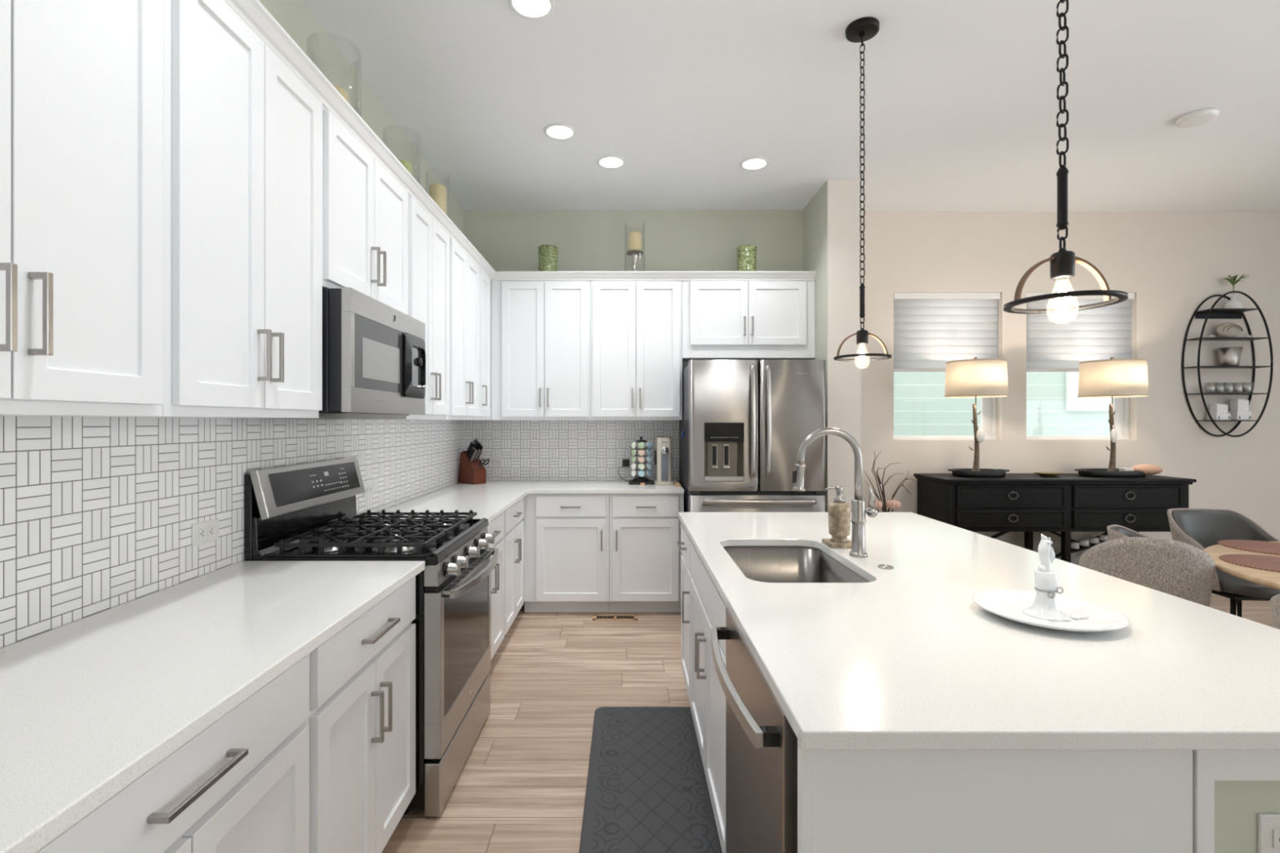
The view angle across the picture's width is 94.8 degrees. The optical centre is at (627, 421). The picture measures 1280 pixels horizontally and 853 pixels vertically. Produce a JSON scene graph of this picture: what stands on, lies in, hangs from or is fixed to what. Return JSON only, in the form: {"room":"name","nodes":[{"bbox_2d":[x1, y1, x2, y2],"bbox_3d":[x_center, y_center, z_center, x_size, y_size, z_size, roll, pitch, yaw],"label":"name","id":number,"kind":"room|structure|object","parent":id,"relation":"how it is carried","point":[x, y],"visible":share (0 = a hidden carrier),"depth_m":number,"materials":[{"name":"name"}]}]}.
{"room":"kitchen","nodes":[
{"label":"kitchen","id":0,"kind":"room"},
{"bbox_2d":[0,0,463,648],"bbox_3d":[-1.414,-0.176,0.700,0.120,3.153,8.600,0,0,0],"label":"wall","id":1,"kind":"structure","parent":0,"point":[294,16],"depth_m":2.82,"materials":[{"name":"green paint"}]},
{"bbox_2d":[0,0,163,416],"bbox_3d":[-1.175,-0.571,0.976,0.357,1.118,0.711,0,0,0],"label":"upper cabinet","id":2,"kind":"object","parent":1,"relation":"attached to","point":[82,81],"visible":1,"depth_m":1.12,"materials":[{"name":"white wood"}]},
{"bbox_2d":[66,0,322,417],"bbox_3d":[-1.175,-0.571,1.669,0.357,1.118,0.673,0,0,0],"label":"upper cabinet","id":3,"kind":"object","parent":1,"relation":"attached to","point":[242,133],"visible":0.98,"depth_m":1.55,"materials":[{"name":"white wood"}]},
{"bbox_2d":[0,416,463,647],"bbox_3d":[-1.351,0.236,2.485,0.006,0.500,4.770,0,0,0],"label":"tiled wall","id":4,"kind":"structure","parent":1,"relation":"attached to","point":[97,514],"depth_m":1.63,"materials":[{"name":"white tile"}]},
{"bbox_2d":[191,518,218,546],"bbox_3d":[-1.343,0.353,1.879,0.009,0.072,0.118,0,0,0],"label":"wall outlet","id":5,"kind":"object","parent":4,"relation":"attached to","point":[206,531],"visible":1,"depth_m":1.87,"materials":[{"name":"white plastic"}]},
{"bbox_2d":[198,527,206,539],"bbox_3d":[-1.341,0.353,1.859,0.003,0.032,0.032,0,0,0],"label":"socket","id":6,"kind":"object","parent":5,"relation":"attached to","point":[202,531],"depth_m":1.86,"materials":[{"name":"white plastic"}]},
{"bbox_2d":[363,481,373,497],"bbox_3d":[-1.343,0.353,3.060,0.009,0.072,0.118,0,0,0],"label":"wall outlet","id":7,"kind":"object","parent":4,"relation":"attached to","point":[369,486],"visible":0.97,"depth_m":3.06,"materials":[{"name":"white plastic"}]},
{"bbox_2d":[322,106,408,315],"bbox_3d":[-1.175,-0.799,2.401,0.357,0.662,0.787,0,0,0],"label":"upper cabinet","id":8,"kind":"object","parent":1,"relation":"attached to","point":[365,209],"visible":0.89,"depth_m":2.29,"materials":[{"name":"white wood"}]},
{"bbox_2d":[306,32,361,117],"bbox_3d":[-1.190,-1.323,2.393,0.200,0.385,0.200,0,0,0],"label":"glass","id":9,"kind":"object","parent":8,"relation":"on","point":[313,54],"visible":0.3,"depth_m":2.44,"materials":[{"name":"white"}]},
{"bbox_2d":[333,84,347,102],"bbox_3d":[-1.190,-1.242,2.393,0.100,0.206,0.100,0,0,0],"label":"pillar candle","id":10,"kind":"object","parent":9,"relation":"in","point":[341,91],"visible":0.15,"depth_m":2.37,"materials":[{"name":"beige wax"}]},
{"bbox_2d":[319,287,426,418],"bbox_3d":[-1.140,-0.238,2.408,0.413,0.451,0.757,0,0,0],"label":"microwave","id":11,"kind":"object","parent":8,"relation":"attached to","point":[374,357],"visible":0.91,"depth_m":2.19,"materials":[{"name":"grey metal"}]},
{"bbox_2d":[343,195,449,419],"bbox_3d":[-1.175,-0.571,3.116,0.357,1.118,0.639,0,0,0],"label":"upper cabinet","id":12,"kind":"object","parent":1,"relation":"attached to","point":[428,244],"visible":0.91,"depth_m":3.08,"materials":[{"name":"white wood"}]},
{"bbox_2d":[382,126,420,184],"bbox_3d":[-1.190,-1.323,3.106,0.186,0.385,0.186,0,0,0],"label":"glass","id":13,"kind":"object","parent":12,"relation":"on","point":[384,136],"visible":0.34,"depth_m":3.16,"materials":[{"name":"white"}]},
{"bbox_2d":[397,159,411,174],"bbox_3d":[-1.190,-1.252,3.106,0.100,0.226,0.100,0,0,0],"label":"pillar candle","id":14,"kind":"object","parent":13,"relation":"in","point":[406,165],"visible":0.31,"depth_m":3.08,"materials":[{"name":"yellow wax"}]},
{"bbox_2d":[223,0,817,280],"bbox_3d":[0.200,-1.119,2.580,2.500,0.061,3.920,0,0,0],"label":"trim","id":15,"kind":"structure","parent":12,"relation":"attached to","point":[253,13],"depth_m":2.65,"materials":[{"name":"white paint"}]},
{"bbox_2d":[432,238,479,420],"bbox_3d":[-1.175,-0.571,3.784,0.357,1.118,0.692,0,0,0],"label":"upper cabinet","id":16,"kind":"object","parent":1,"relation":"attached to","point":[464,271],"visible":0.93,"depth_m":3.73,"materials":[{"name":"white wood"}]},
{"bbox_2d":[425,168,449,217],"bbox_3d":[-1.190,-1.343,3.695,0.144,0.425,0.144,0,0,0],"label":"glass","id":17,"kind":"object","parent":16,"relation":"on","point":[429,169],"visible":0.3,"depth_m":3.70,"materials":[{"name":"clear glass"}]},
{"bbox_2d":[428,183,446,214],"bbox_3d":[-1.190,-1.307,3.695,0.104,0.336,0.104,0,0,0],"label":"pillar candle","id":18,"kind":"object","parent":17,"relation":"in","point":[437,192],"visible":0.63,"depth_m":3.65,"materials":[{"name":"beige wax"}]},
{"bbox_2d":[477,268,490,420],"bbox_3d":[-1.175,-0.571,4.335,0.357,1.118,0.406,0,0,0],"label":"upper cabinet","id":19,"kind":"object","parent":1,"relation":"attached to","point":[484,280],"visible":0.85,"depth_m":4.29,"materials":[{"name":"white wood"}]},
{"bbox_2d":[463,209,802,483],"bbox_3d":[0.049,-0.176,4.935,2.806,3.153,0.130,0,0,0],"label":"wall","id":20,"kind":"structure","parent":0,"point":[508,240],"depth_m":4.87,"materials":[{"name":"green paint"}]},
{"bbox_2d":[491,280,591,420],"bbox_3d":[-0.666,-0.571,4.678,0.764,1.118,0.383,0,0,0],"label":"upper cabinet","id":21,"kind":"object","parent":20,"relation":"attached to","point":[541,330],"visible":0.98,"depth_m":4.53,"materials":[{"name":"white wood"}]},
{"bbox_2d":[537,244,558,271],"bbox_3d":[-0.621,-1.248,4.620,0.158,0.236,0.158,0,0,0],"label":"jar","id":22,"kind":"object","parent":21,"relation":"on","point":[548,254],"visible":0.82,"depth_m":4.56,"materials":[{"name":"green glass"}]},
{"bbox_2d":[463,420,678,480],"bbox_3d":[-0.462,0.236,4.867,1.773,0.500,0.006,0,0,0],"label":"tiled wall","id":23,"kind":"structure","parent":20,"relation":"attached to","point":[529,450],"depth_m":4.86,"materials":[{"name":"white tile"}]},
{"bbox_2d":[491,457,502,466],"bbox_3d":[-1.078,0.331,4.859,0.085,0.075,0.009,0,0,0],"label":"wall outlet","id":24,"kind":"object","parent":23,"relation":"attached to","point":[495,461],"visible":1,"depth_m":4.86,"materials":[{"name":"white plastic"}]},
{"bbox_2d":[591,280,682,420],"bbox_3d":[0.071,-0.571,4.678,0.706,1.118,0.383,0,0,0],"label":"upper cabinet","id":25,"kind":"object","parent":20,"relation":"attached to","point":[637,326],"visible":1,"depth_m":4.53,"materials":[{"name":"white wood"}]},
{"bbox_2d":[626,249,643,271],"bbox_3d":[0.060,-1.230,4.620,0.132,0.200,0.132,0,0,0],"label":"holder","id":26,"kind":"object","parent":25,"relation":"on","point":[634,254],"visible":0.76,"depth_m":4.60,"materials":[{"name":"silver metal"}]},
{"bbox_2d":[628,231,641,250],"bbox_3d":[0.060,-1.405,4.620,0.102,0.148,0.102,0,0,0],"label":"pillar candle","id":27,"kind":"object","parent":26,"relation":"on","point":[634,237],"visible":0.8,"depth_m":4.58,"materials":[{"name":"beige wax"}]},
{"bbox_2d":[682,280,814,362],"bbox_3d":[0.938,-0.810,4.678,1.023,0.639,0.383,0,0,0],"label":"upper cabinet","id":28,"kind":"object","parent":20,"relation":"attached to","point":[722,320],"visible":0.97,"depth_m":4.53,"materials":[{"name":"white wood"}]},
{"bbox_2d":[736,244,756,271],"bbox_3d":[0.938,-1.248,4.620,0.158,0.236,0.158,0,0,0],"label":"jar","id":29,"kind":"object","parent":28,"relation":"on","point":[746,254],"visible":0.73,"depth_m":4.56,"materials":[{"name":"green glass"}]},
{"bbox_2d":[302,0,1279,212],"bbox_3d":[2.623,-1.793,0.670,8.154,0.080,8.740,0,0,0],"label":"ceiling","id":30,"kind":"structure","parent":0,"point":[962,109],"depth_m":3.17,"materials":[{"name":"white paint"}]},
{"bbox_2d":[507,0,555,19],"bbox_3d":[-0.400,-1.748,2.463,0.196,0.010,0.196,0,0,0],"label":"recessed light","id":31,"kind":"object","parent":30,"relation":"in","point":[526,9],"visible":1,"depth_m":2.49,"materials":[{"name":"white paint"}]},
{"bbox_2d":[543,123,576,139],"bbox_3d":[-0.406,-1.748,3.554,0.196,0.010,0.196,0,0,0],"label":"recessed light","id":32,"kind":"object","parent":30,"relation":"in","point":[554,131],"visible":1,"depth_m":3.54,"materials":[{"name":"white paint"}]},
{"bbox_2d":[596,155,625,168],"bbox_3d":[-0.108,-1.748,3.970,0.196,0.010,0.196,0,0,0],"label":"recessed light","id":33,"kind":"object","parent":30,"relation":"in","point":[609,162],"visible":1,"depth_m":3.97,"materials":[{"name":"white paint"}]},
{"bbox_2d":[739,156,768,170],"bbox_3d":[0.863,-1.748,3.994,0.196,0.010,0.196,0,0,0],"label":"recessed light","id":34,"kind":"object","parent":30,"relation":"in","point":[753,163],"visible":1,"depth_m":3.99,"materials":[{"name":"white paint"}]},
{"bbox_2d":[833,17,891,363],"bbox_3d":[1.046,-0.994,2.620,0.240,1.516,0.240,0,0,0],"label":"pendant lamp","id":35,"kind":"object","parent":30,"relation":"hanging from","point":[863,29],"visible":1,"depth_m":2.61,"materials":[{"name":"black metal"}]},
{"bbox_2d":[856,328,868,345],"bbox_3d":[1.046,-0.381,2.620,0.049,0.073,0.049,0,0,0],"label":"socket","id":36,"kind":"object","parent":35,"relation":"attached to","point":[862,335],"depth_m":2.60,"materials":[{"name":"black metal"}]},
{"bbox_2d":[1003,0,1128,324],"bbox_3d":[1.046,-0.994,1.415,0.240,1.516,0.240,0,0,0],"label":"pendant lamp","id":37,"kind":"object","parent":30,"relation":"hanging from","point":[1062,263],"visible":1,"depth_m":1.41,"materials":[{"name":"black metal"}]},
{"bbox_2d":[1049,248,1075,280],"bbox_3d":[1.046,-0.381,1.415,0.049,0.073,0.049,0,0,0],"label":"socket","id":38,"kind":"object","parent":37,"relation":"attached to","point":[1062,263],"depth_m":1.40,"materials":[{"name":"black metal"}]},
{"bbox_2d":[1175,107,1220,128],"bbox_3d":[3.270,-1.738,3.377,0.184,0.030,0.184,0,0,0],"label":"ceiling disc","id":39,"kind":"object","parent":30,"relation":"attached to","point":[1197,117],"visible":1,"depth_m":3.35,"materials":[{"name":"white paint"}]},
{"bbox_2d":[381,592,1273,852],"bbox_3d":[2.623,1.430,0.670,8.154,0.060,8.740,0,0,0],"label":"floor","id":40,"kind":"structure","parent":0,"point":[521,786],"depth_m":2.79,"materials":[{"name":"brown wood"}]},
{"bbox_2d":[35,654,309,852],"bbox_3d":[-1.028,0.959,0.997,0.651,0.883,0.773,0,0,0],"label":"base cabinet","id":41,"kind":"object","parent":40,"relation":"on","point":[241,784],"visible":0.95,"depth_m":1.09,"materials":[{"name":"white wood"}]},
{"bbox_2d":[0,560,425,852],"bbox_3d":[-1.027,0.501,1.090,0.642,0.030,1.940,0,0,0],"label":"countertop","id":42,"kind":"structure","parent":41,"relation":"on","point":[89,705],"depth_m":1.15,"materials":[{"name":"white stone"}]},
{"bbox_2d":[305,576,415,852],"bbox_3d":[-1.028,0.959,1.722,0.651,0.883,0.675,0,0,0],"label":"base cabinet","id":43,"kind":"object","parent":40,"relation":"on","point":[361,721],"visible":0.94,"depth_m":1.67,"materials":[{"name":"white wood"}]},
{"bbox_2d":[244,457,498,816],"bbox_3d":[-0.957,0.784,2.448,0.778,1.231,0.764,0,0,0],"label":"gas range","id":44,"kind":"object","parent":40,"relation":"on","point":[308,511],"visible":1,"depth_m":2.23,"materials":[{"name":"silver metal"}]},
{"bbox_2d":[252,495,488,565],"bbox_3d":[-0.991,0.421,2.448,0.654,0.172,0.760,0,0,0],"label":"cooktop","id":45,"kind":"object","parent":44,"relation":"in","point":[330,528],"depth_m":2.27,"materials":[{"name":"black metal"}]},
{"bbox_2d":[487,511,504,660],"bbox_3d":[-1.028,0.959,3.195,0.651,0.883,0.700,0,0,0],"label":"base cabinet","id":46,"kind":"object","parent":40,"relation":"on","point":[496,526],"visible":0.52,"depth_m":3.36,"materials":[{"name":"white wood"}]},
{"bbox_2d":[358,480,684,522],"bbox_3d":[-0.470,0.501,3.850,1.756,0.030,2.027,0,0,0],"label":"countertop","id":47,"kind":"structure","parent":46,"relation":"on","point":[489,500],"depth_m":4.13,"materials":[{"name":"white stone"}]},
{"bbox_2d":[457,450,485,484],"bbox_3d":[-1.228,0.357,4.655,0.210,0.257,0.116,0,0,38],"label":"knife block","id":48,"kind":"object","parent":47,"relation":"on","point":[469,473],"visible":0.82,"depth_m":4.60,"materials":[{"name":"red wood"}]},
{"bbox_2d":[628,436,653,484],"bbox_3d":[0.110,0.300,4.620,0.196,0.367,0.170,0,0,0],"label":"pod carousel","id":49,"kind":"object","parent":47,"relation":"on","point":[637,480],"visible":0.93,"depth_m":4.58,"materials":[{"name":"black metal"}]},
{"bbox_2d":[653,435,673,484],"bbox_3d":[0.285,0.299,4.595,0.150,0.371,0.190,0,0,0],"label":"machine","id":50,"kind":"object","parent":47,"relation":"on","point":[663,454],"visible":1,"depth_m":4.53,"materials":[{"name":"silver"}]},
{"bbox_2d":[501,497,524,635],"bbox_3d":[-1.028,0.959,3.891,0.651,0.883,0.688,0,0,0],"label":"base cabinet","id":51,"kind":"object","parent":40,"relation":"on","point":[513,537],"visible":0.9,"depth_m":3.82,"materials":[{"name":"white wood"}]},
{"bbox_2d":[522,493,609,612],"bbox_3d":[-0.443,0.959,4.535,0.624,0.883,0.668,0,0,0],"label":"base cabinet","id":52,"kind":"object","parent":40,"relation":"on","point":[566,535],"visible":0.9,"depth_m":4.24,"materials":[{"name":"white wood"}]},
{"bbox_2d":[592,614,637,620],"bbox_3d":[-0.085,1.397,4.206,0.320,0.004,0.112,0,0,0],"label":"floor vent","id":53,"kind":"object","parent":40,"relation":"in","point":[596,617],"visible":1,"depth_m":4.20,"materials":[{"name":"black"}]},
{"bbox_2d":[608,493,683,612],"bbox_3d":[0.140,0.959,4.535,0.537,0.883,0.668,0,0,0],"label":"base cabinet","id":54,"kind":"object","parent":40,"relation":"on","point":[645,553],"visible":0.92,"depth_m":4.24,"materials":[{"name":"white wood"}]},
{"bbox_2d":[578,706,722,852],"bbox_3d":[0.090,1.391,2.155,0.490,0.018,1.410,0,0,0],"label":"kitchen mat","id":55,"kind":"object","parent":40,"relation":"on","point":[647,790],"visible":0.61,"depth_m":2.22,"materials":[{"name":"grey rubber"}]},
{"bbox_2d":[676,523,692,706],"bbox_3d":[0.578,0.959,2.896,0.654,0.883,0.468,0,0,0],"label":"base cabinet","id":56,"kind":"object","parent":40,"relation":"on","point":[685,543],"visible":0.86,"depth_m":2.89,"materials":[{"name":"white wood"}]},
{"bbox_2d":[690,541,726,852],"bbox_3d":[0.578,0.959,2.161,0.654,0.883,0.998,0,0,0],"label":"base cabinet","id":57,"kind":"object","parent":40,"relation":"on","point":[708,607],"visible":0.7,"depth_m":2.09,"materials":[{"name":"white wood"}]},
{"bbox_2d":[680,360,826,511],"bbox_3d":[0.878,0.482,4.365,0.918,1.795,0.950,0,0,0],"label":"refrigerator","id":58,"kind":"object","parent":40,"relation":"on","point":[744,424],"visible":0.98,"depth_m":3.95,"materials":[{"name":"grey metal"}]},
{"bbox_2d":[711,607,797,852],"bbox_3d":[0.545,0.959,1.316,0.670,0.883,0.680,0,0,0],"label":"dishwasher","id":59,"kind":"object","parent":40,"relation":"on","point":[762,744],"visible":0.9,"depth_m":1.25,"materials":[{"name":"grey metal"}]},
{"bbox_2d":[863,450,915,511],"bbox_3d":[2.052,0.809,4.611,0.419,1.182,0.316,0,0,0],"label":"plant","id":60,"kind":"object","parent":40,"relation":"on","point":[892,504],"visible":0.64,"depth_m":4.52,"materials":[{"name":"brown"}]},
{"bbox_2d":[797,739,1213,852],"bbox_3d":[0.616,0.958,0.992,0.669,0.884,0.077,0,0,0],"label":"island end panel","id":61,"kind":"object","parent":40,"relation":"on","point":[850,801],"visible":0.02,"depth_m":0.96,"materials":[{"name":"white paint"}]},
{"bbox_2d":[913,473,1196,563],"bbox_3d":[3.305,0.914,4.631,1.864,0.972,0.507,0,0,0],"label":"sideboard","id":62,"kind":"object","parent":40,"relation":"on","point":[1028,503],"visible":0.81,"depth_m":4.40,"materials":[{"name":"black wood"}]},
{"bbox_2d":[947,468,1009,477],"bbox_3d":[2.755,0.402,4.620,0.428,0.053,0.260,0,0,0],"label":"serving tray","id":63,"kind":"object","parent":62,"relation":"on","point":[966,473],"visible":0.99,"depth_m":4.51,"materials":[{"name":"black metal"}]},
{"bbox_2d":[944,357,1008,471],"bbox_3d":[2.735,-0.041,4.620,0.433,0.929,0.433,0,0,0],"label":"table lamp","id":64,"kind":"object","parent":63,"relation":"on","point":[975,378],"visible":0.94,"depth_m":4.46,"materials":[{"name":"beige fabric"}]},
{"bbox_2d":[1033,471,1063,476],"bbox_3d":[3.290,0.413,4.600,0.210,0.030,0.146,0,0,0],"label":"dish","id":65,"kind":"object","parent":62,"relation":"on","point":[1041,473],"visible":1,"depth_m":4.57,"materials":[{"name":"brown ceramic"}]},
{"bbox_2d":[1071,539,1109,553],"bbox_3d":[3.675,1.041,4.600,0.554,0.327,0.071,0,0,0],"label":"tealight holder","id":66,"kind":"object","parent":62,"relation":"on","point":[1082,548],"visible":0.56,"depth_m":4.59,"materials":[{"name":"black metal"}]},
{"bbox_2d":[1074,468,1146,477],"bbox_3d":[3.800,0.402,4.620,0.508,0.053,0.260,0,0,0],"label":"serving tray","id":67,"kind":"object","parent":62,"relation":"on","point":[1097,473],"visible":0.85,"depth_m":4.50,"materials":[{"name":"black metal"}]},
{"bbox_2d":[1077,357,1149,471],"bbox_3d":[3.805,-0.041,4.620,0.433,0.929,0.433,0,0,-14],"label":"table lamp","id":68,"kind":"object","parent":67,"relation":"on","point":[1112,378],"visible":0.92,"depth_m":4.48,"materials":[{"name":"beige fabric"}]},
{"bbox_2d":[1130,464,1163,475],"bbox_3d":[4.010,0.370,4.550,0.230,0.083,0.143,0,0,0],"label":"stone","id":69,"kind":"object","parent":67,"relation":"on","point":[1148,469],"visible":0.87,"depth_m":4.50,"materials":[{"name":"beige stone"}]},
{"bbox_2d":[1106,524,1151,540],"bbox_3d":[2.968,1.008,3.310,0.422,0.788,0.415,0,0,39],"label":"dining chair","id":70,"kind":"object","parent":40,"relation":"on","point":[1114,531],"visible":0.17,"depth_m":3.48,"materials":[{"name":"grey leather"}]},
{"bbox_2d":[1079,537,1215,606],"bbox_3d":[2.536,0.967,2.898,0.499,0.872,0.530,0,0,32],"label":"dining chair","id":71,"kind":"object","parent":40,"relation":"on","point":[1179,569],"visible":0.38,"depth_m":2.69,"materials":[{"name":"grey fabric"}]},
{"bbox_2d":[1167,508,1279,617],"bbox_3d":[3.602,0.977,3.504,0.506,0.851,0.526,0,0,4],"label":"dining chair","id":72,"kind":"object","parent":40,"relation":"on","point":[1202,529],"visible":0.55,"depth_m":3.63,"materials":[{"name":"grey leather"}]},
{"bbox_2d":[1202,541,1279,590],"bbox_3d":[3.478,1.022,2.335,1.720,0.749,1.720,0,0,0],"label":"dining table","id":73,"kind":"object","parent":40,"relation":"on","point":[1268,579],"visible":0.5,"depth_m":2.60,"materials":[{"name":"brown wood"}]},
{"bbox_2d":[1217,539,1279,555],"bbox_3d":[3.300,0.645,3.010,0.400,0.006,0.400,0,0,0],"label":"placemat","id":74,"kind":"object","parent":73,"relation":"on","point":[1264,547],"visible":1,"depth_m":3.05,"materials":[{"name":"brown fabric"}]},
{"bbox_2d":[1218,554,1279,572],"bbox_3d":[2.955,0.645,2.660,0.400,0.006,0.400,0,0,0],"label":"placemat","id":75,"kind":"object","parent":73,"relation":"on","point":[1271,563],"visible":1,"depth_m":2.71,"materials":[{"name":"brown fabric"}]},
{"bbox_2d":[1213,749,1279,852],"bbox_3d":[1.083,0.958,2.042,0.264,0.884,2.175,0,0,0],"label":"support","id":76,"kind":"object","parent":40,"relation":"on","point":[1246,782],"visible":0.09,"depth_m":0.98,"materials":[{"name":"green paint"}]},
{"bbox_2d":[678,511,1279,749],"bbox_3d":[0.902,0.501,2.046,1.253,0.030,2.244,0,0,0],"label":"countertop","id":77,"kind":"structure","parent":76,"relation":"on","point":[905,657],"depth_m":1.23,"materials":[{"name":"white stone"}]},
{"bbox_2d":[723,546,868,582],"bbox_3d":[0.575,0.628,2.110,0.450,0.224,0.704,0,0,0],"label":"sink","id":78,"kind":"object","parent":77,"relation":"in","point":[769,564],"visible":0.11,"depth_m":2.44,"materials":[{"name":"silver metal"}]},
{"bbox_2d":[792,427,878,557],"bbox_3d":[0.753,0.253,2.134,0.306,0.466,0.062,0,0,0],"label":"kitchen faucet","id":79,"kind":"object","parent":77,"relation":"on","point":[858,520],"visible":1,"depth_m":2.12,"materials":[{"name":"grey metal"}]},
{"bbox_2d":[822,485,851,548],"bbox_3d":[0.829,0.368,2.310,0.110,0.235,0.104,0,0,0],"label":"soap dispenser","id":80,"kind":"object","parent":77,"relation":"on","point":[838,511],"visible":0.95,"depth_m":2.28,"materials":[{"name":"stone"}]},
{"bbox_2d":[827,502,850,542],"bbox_3d":[0.832,0.392,2.310,0.086,0.153,0.086,0,0,0],"label":"bottle","id":81,"kind":"object","parent":80,"relation":"on","point":[838,513],"depth_m":2.28,"materials":[{"name":"stone"}]},
{"bbox_2d":[972,589,1129,631],"bbox_3d":[1.040,0.473,1.462,0.316,0.026,0.316,0,0,0],"label":"serving plate","id":82,"kind":"object","parent":77,"relation":"on","point":[1009,604],"visible":0.84,"depth_m":1.48,"materials":[{"name":"white ceramic"}]},
{"bbox_2d":[1022,568,1088,621],"bbox_3d":[1.049,0.426,1.452,0.100,0.111,0.127,0,0,-43],"label":"candle holder","id":83,"kind":"object","parent":82,"relation":"on","point":[1045,606],"visible":0.99,"depth_m":1.44,"materials":[{"name":"white ceramic"}]},
{"bbox_2d":[1037,533,1055,572],"bbox_3d":[1.039,0.334,1.462,0.040,0.112,0.028,0,0,0],"label":"candle","id":84,"kind":"object","parent":83,"relation":"on","point":[1046,553],"visible":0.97,"depth_m":1.45,"materials":[{"name":"white wax"}]},
{"bbox_2d":[1257,813,1279,852],"bbox_3d":[1.089,0.713,0.981,0.072,0.118,0.009,0,0,0],"label":"wall outlet","id":85,"kind":"object","parent":76,"relation":"attached to","point":[1268,824],"visible":1,"depth_m":0.98,"materials":[{"name":"white plastic"}]},
{"bbox_2d":[1272,829,1279,848],"bbox_3d":[1.089,0.693,0.978,0.032,0.032,0.003,0,0,0],"label":"socket","id":86,"kind":"object","parent":85,"relation":"attached to","point":[1276,833],"depth_m":0.98,"materials":[{"name":"white plastic"}]},
{"bbox_2d":[1269,594,1279,629],"bbox_3d":[2.426,0.968,1.871,0.530,0.870,0.502,0,0,-20],"label":"dining chair","id":87,"kind":"object","parent":40,"relation":"on","point":[1274,602],"visible":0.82,"depth_m":2.00,"materials":[{"name":"grey fabric"}]},
{"bbox_2d":[802,180,861,511],"bbox_3d":[1.573,-0.176,4.595,0.243,3.153,0.650,0,0,0],"label":"wall","id":88,"kind":"structure","parent":0,"point":[844,378],"depth_m":4.27,"materials":[{"name":"beige paint"}]},
{"bbox_2d":[861,212,1279,565],"bbox_3d":[4.100,-0.176,5.000,5.000,3.153,0.160,0,0,0],"label":"wall","id":89,"kind":"structure","parent":0,"point":[1171,262],"depth_m":4.92,"materials":[{"name":"beige paint"}]},
{"bbox_2d":[893,397,996,439],"bbox_3d":[2.680,-0.465,5.020,0.909,1.237,0.060,0,0,0],"label":"window","id":90,"kind":"structure","parent":89,"relation":"in","point":[988,405],"depth_m":4.99,"materials":[{"name":"white paint"}]},
{"bbox_2d":[893,292,999,372],"bbox_3d":[2.678,-0.751,4.957,0.891,0.662,0.065,0,0,0],"label":"window shade","id":91,"kind":"object","parent":89,"relation":"attached to","point":[931,330],"visible":0.87,"depth_m":4.95,"materials":[{"name":"white fabric"}]},
{"bbox_2d":[1026,397,1129,439],"bbox_3d":[3.797,-0.465,5.020,0.922,1.237,0.060,0,0,0],"label":"window","id":92,"kind":"structure","parent":89,"relation":"in","point":[1121,405],"depth_m":4.99,"materials":[{"name":"white paint"}]},
{"bbox_2d":[1026,292,1134,372],"bbox_3d":[3.794,-0.751,4.957,0.904,0.662,0.065,0,0,0],"label":"window shade","id":93,"kind":"object","parent":89,"relation":"attached to","point":[1102,333],"visible":0.79,"depth_m":4.95,"materials":[{"name":"white fabric"}]},
{"bbox_2d":[1181,290,1273,437],"bbox_3d":[4.933,-0.468,4.845,0.610,1.187,0.150,0,0,0],"label":"shelf","id":94,"kind":"object","parent":89,"relation":"attached to","point":[1211,313],"visible":0.96,"depth_m":4.82,"materials":[{"name":"black metal"}]},
{"bbox_2d":[1207,404,1231,420],"bbox_3d":[4.865,-0.079,4.842,0.116,0.135,0.086,0,0,0],"label":"house","id":95,"kind":"object","parent":94,"relation":"on","point":[1217,411],"visible":0.97,"depth_m":4.81,"materials":[{"name":"white ceramic"}]},
{"bbox_2d":[1216,346,1243,365],"bbox_3d":[4.955,-0.529,4.845,0.156,0.155,0.156,0,0,0],"label":"vase","id":96,"kind":"object","parent":94,"relation":"on","point":[1228,356],"visible":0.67,"depth_m":4.80,"materials":[{"name":"silver metal"}]},
{"bbox_2d":[1216,322,1243,337],"bbox_3d":[4.946,-0.751,4.843,0.183,0.134,0.082,0,0,0],"label":"ornament","id":97,"kind":"object","parent":94,"relation":"on","point":[1226,329],"visible":0.87,"depth_m":4.82,"materials":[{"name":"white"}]},
{"bbox_2d":[1224,293,1243,308],"bbox_3d":[4.990,-0.983,4.845,0.108,0.130,0.108,0,0,0],"label":"bud vase","id":98,"kind":"object","parent":94,"relation":"on","point":[1233,303],"visible":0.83,"depth_m":4.82,"materials":[{"name":"white ceramic"}]},
{"bbox_2d":[1220,274,1246,293],"bbox_3d":[4.988,-1.115,4.843,0.180,0.185,0.139,0,0,0],"label":"air plant","id":99,"kind":"object","parent":98,"relation":"in","point":[1233,279],"visible":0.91,"depth_m":4.83,"materials":[{"name":"green plant"}]},
{"bbox_2d":[1227,399,1251,420],"bbox_3d":[5.035,-0.099,4.842,0.116,0.174,0.086,0,0,0],"label":"house","id":100,"kind":"object","parent":94,"relation":"on","point":[1239,408],"visible":0.94,"depth_m":4.81,"materials":[{"name":"white ceramic"}]},
{"label":"outside","id":101,"kind":"structure","parent":0,"visible":0},
{"bbox_3d":[4.500,2.425,7.060,15.000,0.050,3.880,0,0,0],"label":"ground","id":102,"kind":"structure","parent":101,"visible":0},
{"bbox_2d":[893,372,1111,435],"bbox_3d":[4.750,0.150,7.875,14.500,4.500,0.650,0,0,0],"label":"windows","id":103,"kind":"structure","parent":102,"relation":"on","point":[1054,407],"depth_m":7.60,"materials":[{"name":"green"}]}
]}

